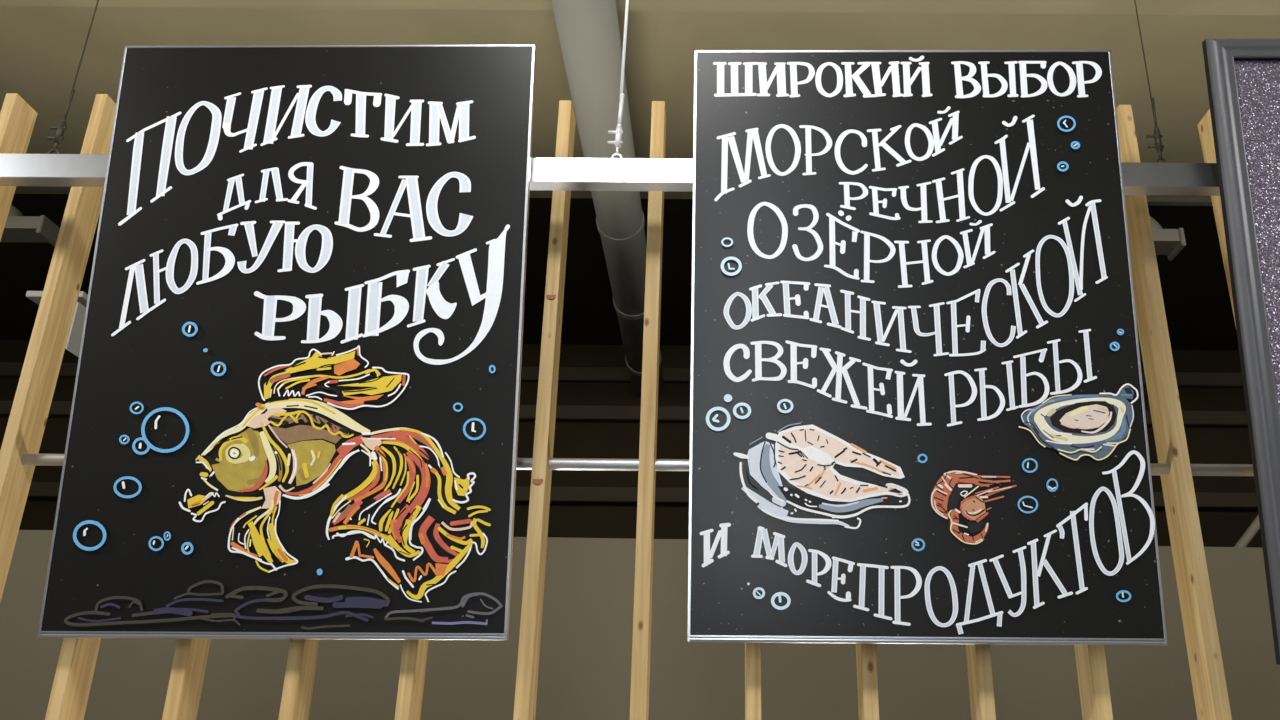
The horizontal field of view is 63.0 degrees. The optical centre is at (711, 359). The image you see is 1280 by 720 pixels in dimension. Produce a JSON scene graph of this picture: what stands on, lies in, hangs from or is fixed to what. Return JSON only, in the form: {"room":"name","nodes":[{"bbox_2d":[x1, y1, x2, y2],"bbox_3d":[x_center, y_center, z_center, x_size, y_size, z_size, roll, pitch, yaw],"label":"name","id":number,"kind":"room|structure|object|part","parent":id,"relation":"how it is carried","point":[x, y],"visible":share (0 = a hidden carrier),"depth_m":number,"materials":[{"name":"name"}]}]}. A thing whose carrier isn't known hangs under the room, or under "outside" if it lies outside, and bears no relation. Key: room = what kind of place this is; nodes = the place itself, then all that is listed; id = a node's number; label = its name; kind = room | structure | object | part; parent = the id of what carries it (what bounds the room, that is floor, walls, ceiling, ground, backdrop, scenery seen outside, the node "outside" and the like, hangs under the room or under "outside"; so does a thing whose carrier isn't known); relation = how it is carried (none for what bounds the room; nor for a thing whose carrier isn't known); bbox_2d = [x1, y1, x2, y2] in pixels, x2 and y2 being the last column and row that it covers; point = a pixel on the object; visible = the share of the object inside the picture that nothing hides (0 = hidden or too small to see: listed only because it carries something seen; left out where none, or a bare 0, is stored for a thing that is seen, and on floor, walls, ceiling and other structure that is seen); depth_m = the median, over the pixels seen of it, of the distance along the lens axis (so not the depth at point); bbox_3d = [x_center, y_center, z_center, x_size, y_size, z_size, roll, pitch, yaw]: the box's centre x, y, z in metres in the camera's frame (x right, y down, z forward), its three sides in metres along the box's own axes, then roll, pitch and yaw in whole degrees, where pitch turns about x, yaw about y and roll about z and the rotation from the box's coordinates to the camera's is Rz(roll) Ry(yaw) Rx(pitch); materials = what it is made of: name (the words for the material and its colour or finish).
{"room":"food shop","nodes":[
{"label":"food shop","id":0,"kind":"room"},
{"bbox_2d":[0,215,59,246],"bbox_3d":[-3.710,-0.681,5.510,0.432,0.105,0.180,0,-21,0],"label":"channel","id":1,"kind":"object","parent":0,"point":[37,229],"visible":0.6,"depth_m":5.46,"materials":[{"name":"grey metal"}]},
{"bbox_2d":[8,205,22,215],"bbox_3d":[-3.772,-0.751,5.537,0.257,0.170,0.144,0,-21,0],"label":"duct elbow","id":2,"kind":"object","parent":1,"relation":"on","point":[13,211],"visible":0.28,"depth_m":5.51,"materials":[{"name":"grey metal"}]},
{"bbox_3d":[-3.506,-0.679,5.509,0.024,0.105,0.180,0,-21,0],"label":"plate","id":3,"kind":"part","parent":1,"relation":"part of","materials":[{"name":"grey metal"}]},
{"bbox_2d":[38,44,536,639],"bbox_3d":[-0.931,-0.084,2.372,1.004,1.382,0.220,0,-21,1],"label":"chalkboard sign","id":4,"kind":"object","parent":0,"point":[294,414],"visible":1,"depth_m":2.35,"materials":[{"name":"black paint"}]},
{"bbox_3d":[-1.428,-0.085,2.380,0.006,1.391,0.023,0,-13,1],"label":"edge trim","id":5,"kind":"part","parent":4,"relation":"part of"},
{"bbox_3d":[-0.934,0.587,2.214,1.000,0.014,0.022,0,-13,1],"label":"trim","id":6,"kind":"part","parent":4,"relation":"part of","materials":[{"name":"metal"}]},
{"bbox_3d":[-0.927,-0.758,2.530,1.000,0.006,0.022,0,-13,1],"label":"edge trim","id":7,"kind":"part","parent":4,"relation":"part of","materials":[{"name":"metal"}]},
{"bbox_3d":[-0.433,-0.084,2.364,0.006,1.391,0.022,0,-13,1],"label":"edge trim","id":8,"kind":"part","parent":4,"relation":"part of","materials":[{"name":"metal"}]},
{"bbox_2d":[278,639,319,719],"bbox_3d":[-0.900,0.369,2.408,0.032,2.256,0.092,0,-21,0],"label":"wooden slat","id":9,"kind":"object","parent":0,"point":[298,685],"visible":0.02,"depth_m":2.25,"materials":[{"name":"brown wood"}]},
{"bbox_2d":[21,453,1253,475],"bbox_3d":[0.006,0.249,2.457,6.400,0.028,0.028,0,-21,0],"label":"tube","id":10,"kind":"object","parent":9,"relation":"attached to","point":[32,459],"visible":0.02,"depth_m":2.44,"materials":[{"name":"silver metal"}]},
{"bbox_2d":[0,93,37,240],"bbox_3d":[-1.885,0.356,2.413,0.030,2.265,0.092,0,-21,0],"label":"wooden slat","id":11,"kind":"object","parent":10,"relation":"attached to","point":[17,117],"visible":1,"depth_m":2.77,"materials":[{"name":"brown wood"}]},
{"bbox_2d":[0,94,115,601],"bbox_3d":[-1.643,0.358,2.412,0.030,2.265,0.092,0,-21,0],"label":"wooden slat","id":12,"kind":"object","parent":10,"relation":"attached to","point":[25,428],"visible":0.77,"depth_m":2.55,"materials":[{"name":"brown wood"}]},
{"bbox_2d":[45,638,100,719],"bbox_3d":[-1.395,0.365,2.409,0.032,2.256,0.092,0,-21,0],"label":"wooden slat","id":13,"kind":"object","parent":10,"relation":"attached to","point":[68,700],"visible":0.02,"depth_m":2.26,"materials":[{"name":"brown wood"}]},
{"bbox_2d":[162,639,210,719],"bbox_3d":[-1.147,0.367,2.409,0.032,2.256,0.092,0,-21,0],"label":"wooden slat","id":14,"kind":"object","parent":10,"relation":"attached to","point":[186,679],"visible":0.02,"depth_m":2.25,"materials":[{"name":"brown wood"}]},
{"bbox_2d":[395,640,428,719],"bbox_3d":[-0.653,0.371,2.407,0.032,2.256,0.092,0,-21,0],"label":"wooden slat","id":15,"kind":"object","parent":10,"relation":"attached to","point":[414,652],"visible":0.02,"depth_m":2.25,"materials":[{"name":"brown wood"}]},
{"bbox_2d":[513,100,575,719],"bbox_3d":[-0.401,0.372,2.405,0.032,2.256,0.095,0,-21,0],"label":"wooden slat","id":16,"kind":"object","parent":10,"relation":"attached to","point":[540,490],"visible":1,"depth_m":2.44,"materials":[{"name":"brown wood"}]},
{"bbox_2d":[630,101,665,719],"bbox_3d":[-0.153,0.375,2.405,0.035,2.256,0.092,0,-21,0],"label":"wooden slat","id":17,"kind":"object","parent":10,"relation":"attached to","point":[642,612],"visible":1,"depth_m":2.43,"materials":[{"name":"brown wood"}]},
{"bbox_2d":[745,642,760,719],"bbox_3d":[0.093,0.377,2.404,0.032,2.256,0.092,0,-21,0],"label":"wooden slat","id":18,"kind":"object","parent":10,"relation":"attached to","point":[752,650],"visible":0.02,"depth_m":2.23,"materials":[{"name":"brown wood"}]},
{"bbox_2d":[856,643,878,719],"bbox_3d":[0.343,0.379,2.404,0.032,2.256,0.092,0,-21,0],"label":"wooden slat","id":19,"kind":"object","parent":10,"relation":"attached to","point":[866,661],"visible":0.02,"depth_m":2.24,"materials":[{"name":"brown wood"}]},
{"bbox_2d":[966,644,995,719],"bbox_3d":[0.591,0.382,2.403,0.032,2.256,0.092,0,-21,0],"label":"wooden slat","id":20,"kind":"object","parent":10,"relation":"attached to","point":[980,680],"visible":0.02,"depth_m":2.25,"materials":[{"name":"brown wood"}]},
{"bbox_2d":[1074,645,1112,719],"bbox_3d":[0.837,0.384,2.402,0.035,2.256,0.092,0,-21,0],"label":"wooden slat","id":21,"kind":"object","parent":10,"relation":"attached to","point":[1093,682],"visible":0.02,"depth_m":2.25,"materials":[{"name":"brown wood"}]},
{"bbox_2d":[1116,105,1231,719],"bbox_3d":[1.090,0.385,2.400,0.034,2.256,0.095,0,-21,0],"label":"wooden slat","id":22,"kind":"object","parent":10,"relation":"attached to","point":[1208,679],"visible":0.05,"depth_m":2.44,"materials":[{"name":"brown wood"}]},
{"bbox_2d":[1197,109,1235,325],"bbox_3d":[1.338,0.388,2.400,0.033,2.256,0.092,0,-21,0],"label":"wooden slat","id":23,"kind":"object","parent":10,"relation":"attached to","point":[1205,130],"visible":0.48,"depth_m":2.75,"materials":[{"name":"brown wood"}]},
{"bbox_2d":[0,340,1261,547],"bbox_3d":[0.006,2.025,6.940,18.000,4.500,0.200,0,-21,0],"label":"wall","id":24,"kind":"structure","parent":0,"point":[604,440],"depth_m":7.39,"materials":[{"name":"brown paint"}]},
{"bbox_2d":[0,362,1242,387],"bbox_3d":[0.024,0.116,7.549,17.000,0.100,0.060,0,-21,0],"label":"batten","id":25,"kind":"object","parent":24,"relation":"attached to","point":[7,369],"depth_m":7.52,"materials":[{"name":"brown paint"}]},
{"bbox_2d":[0,400,1247,427],"bbox_3d":[0.021,0.392,7.431,17.000,0.100,0.080,0,-21,0],"label":"batten","id":26,"kind":"object","parent":24,"relation":"attached to","point":[564,413],"depth_m":7.39,"materials":[{"name":"brown paint"}]},
{"bbox_2d":[27,482,1257,509],"bbox_3d":[0.016,0.947,7.202,17.000,0.100,0.100,0,-21,0],"label":"batten","id":27,"kind":"object","parent":24,"relation":"attached to","point":[37,490],"depth_m":7.16,"materials":[{"name":"brown paint"}]},
{"bbox_2d":[0,530,1279,719],"bbox_3d":[-0.592,2.078,4.502,13.000,2.611,0.103,1,-21,-1],"label":"wall partition","id":28,"kind":"structure","parent":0,"point":[585,659],"depth_m":4.72,"materials":[{"name":"beige paint"}]},
{"bbox_2d":[26,291,87,356],"bbox_3d":[-3.350,0.237,5.128,0.290,1.220,0.120,0,-21,0],"label":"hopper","id":29,"kind":"object","parent":28,"relation":"on","point":[73,344],"visible":0.24,"depth_m":5.28,"materials":[{"name":"metal"}]},
{"bbox_2d":[1234,515,1259,546],"bbox_3d":[2.645,0.859,5.120,0.242,0.260,0.044,0,-21,0],"label":"pipe","id":30,"kind":"object","parent":28,"relation":"attached to","point":[1248,535],"visible":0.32,"depth_m":5.10,"materials":[{"name":"grey metal"}]},
{"bbox_2d":[0,6,1279,349],"bbox_3d":[0.027,-1.733,3.796,18.000,0.200,8.800,0,-21,0],"label":"ceiling","id":31,"kind":"structure","parent":0,"point":[41,47],"depth_m":4.64,"materials":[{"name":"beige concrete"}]},
{"bbox_2d":[47,0,98,153],"bbox_3d":[-1.603,-1.202,2.810,0.039,1.538,0.016,0,-21,0],"label":"wire hanger","id":32,"kind":"object","parent":31,"relation":"hanging from","point":[61,127],"visible":0.84,"depth_m":2.56,"materials":[{"name":"metal"}]},
{"bbox_2d":[551,0,663,397],"bbox_3d":[-0.466,-0.804,5.311,0.244,0.432,4.900,0,-21,0],"label":"ventilation duct","id":33,"kind":"object","parent":31,"relation":"hanging from","point":[588,30],"visible":0.71,"depth_m":4.42,"materials":[{"name":"metal"}]},
{"bbox_2d":[608,0,628,157],"bbox_3d":[-0.224,-1.190,2.806,0.050,1.538,0.016,0,-21,0],"label":"wire hanger","id":34,"kind":"object","parent":31,"relation":"hanging from","point":[618,133],"visible":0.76,"depth_m":2.58,"materials":[{"name":"metal"}]},
{"bbox_2d":[0,154,1219,195],"bbox_3d":[0.012,-0.446,2.514,6.400,0.067,0.045,0,-21,0],"label":"hanging rail","id":35,"kind":"object","parent":34,"relation":"hanging from","point":[52,170],"visible":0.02,"depth_m":2.50,"materials":[{"name":"metal"}]},
{"bbox_2d":[687,50,1167,645],"bbox_3d":[0.453,-0.075,2.350,1.000,1.372,0.200,0,-21,1],"label":"chalkboard sign","id":36,"kind":"object","parent":35,"relation":"hanging from","point":[917,406],"visible":1,"depth_m":2.32,"materials":[{"name":"black paint"}]},
{"bbox_3d":[-0.044,-0.077,2.357,0.006,1.380,0.022,0,-14,1],"label":"edge trim","id":37,"kind":"part","parent":36,"relation":"part of","materials":[{"name":"metal"}]},
{"bbox_3d":[0.458,-0.742,2.516,1.000,0.006,0.022,0,-14,1],"label":"edge trim","id":38,"kind":"part","parent":36,"relation":"part of","materials":[{"name":"metal"}]},
{"bbox_3d":[0.449,0.589,2.184,1.000,0.014,0.022,0,-14,1],"label":"trim","id":39,"kind":"part","parent":36,"relation":"part of","materials":[{"name":"metal"}]},
{"bbox_3d":[0.950,-0.073,2.342,0.006,1.380,0.023,0,-14,1],"label":"edge trim","id":40,"kind":"part","parent":36,"relation":"part of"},
{"bbox_2d":[1202,39,1279,664],"bbox_3d":[1.714,-0.070,2.326,1.060,1.441,0.219,0,-21,1],"label":"framed board","id":41,"kind":"object","parent":35,"relation":"hanging from","point":[1243,75],"visible":1,"depth_m":2.38,"materials":[{"name":"grey paper"}]},
{"bbox_3d":[1.715,-0.068,2.331,0.948,1.338,0.010,0,-14,1],"label":"glitter panel","id":42,"kind":"part","parent":41,"relation":"part of","materials":[{"name":"grey paper"}]},
{"bbox_2d":[0,0,1279,15],"bbox_3d":[0.026,-1.567,3.725,14.000,0.160,0.790,0,-21,0],"label":"beam","id":43,"kind":"structure","parent":31,"relation":"attached to","point":[1144,7],"depth_m":4.02,"materials":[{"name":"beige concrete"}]},
{"bbox_2d":[1134,0,1166,162],"bbox_3d":[1.094,-1.179,2.801,0.039,1.538,0.016,0,-21,0],"label":"wire hanger","id":44,"kind":"object","parent":31,"relation":"hanging from","point":[1157,136],"visible":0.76,"depth_m":2.55,"materials":[{"name":"metal"}]},
{"bbox_2d":[1146,196,1212,205],"bbox_3d":[2.516,-0.862,5.629,0.440,0.038,0.050,0,-21,0],"label":"cable tray","id":45,"kind":"object","parent":31,"relation":"attached to","point":[1151,200],"visible":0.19,"depth_m":5.61,"materials":[{"name":"grey metal"}]},
{"bbox_2d":[1152,228,1185,260],"bbox_3d":[2.340,-0.611,5.482,0.232,0.105,0.180,0,-21,0],"label":"channel","id":46,"kind":"object","parent":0,"point":[1169,242],"visible":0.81,"depth_m":5.42,"materials":[{"name":"grey metal"}]},
{"bbox_2d":[1150,216,1162,228],"bbox_3d":[2.278,-0.681,5.510,0.257,0.170,0.144,0,-21,0],"label":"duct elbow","id":47,"kind":"object","parent":46,"relation":"on","point":[1154,224],"visible":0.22,"depth_m":5.46,"materials":[{"name":"grey metal"}]},
{"bbox_3d":[2.444,-0.610,5.482,0.024,0.105,0.180,0,-21,0],"label":"plate","id":48,"kind":"part","parent":46,"relation":"part of","materials":[{"name":"grey metal"}]}
]}

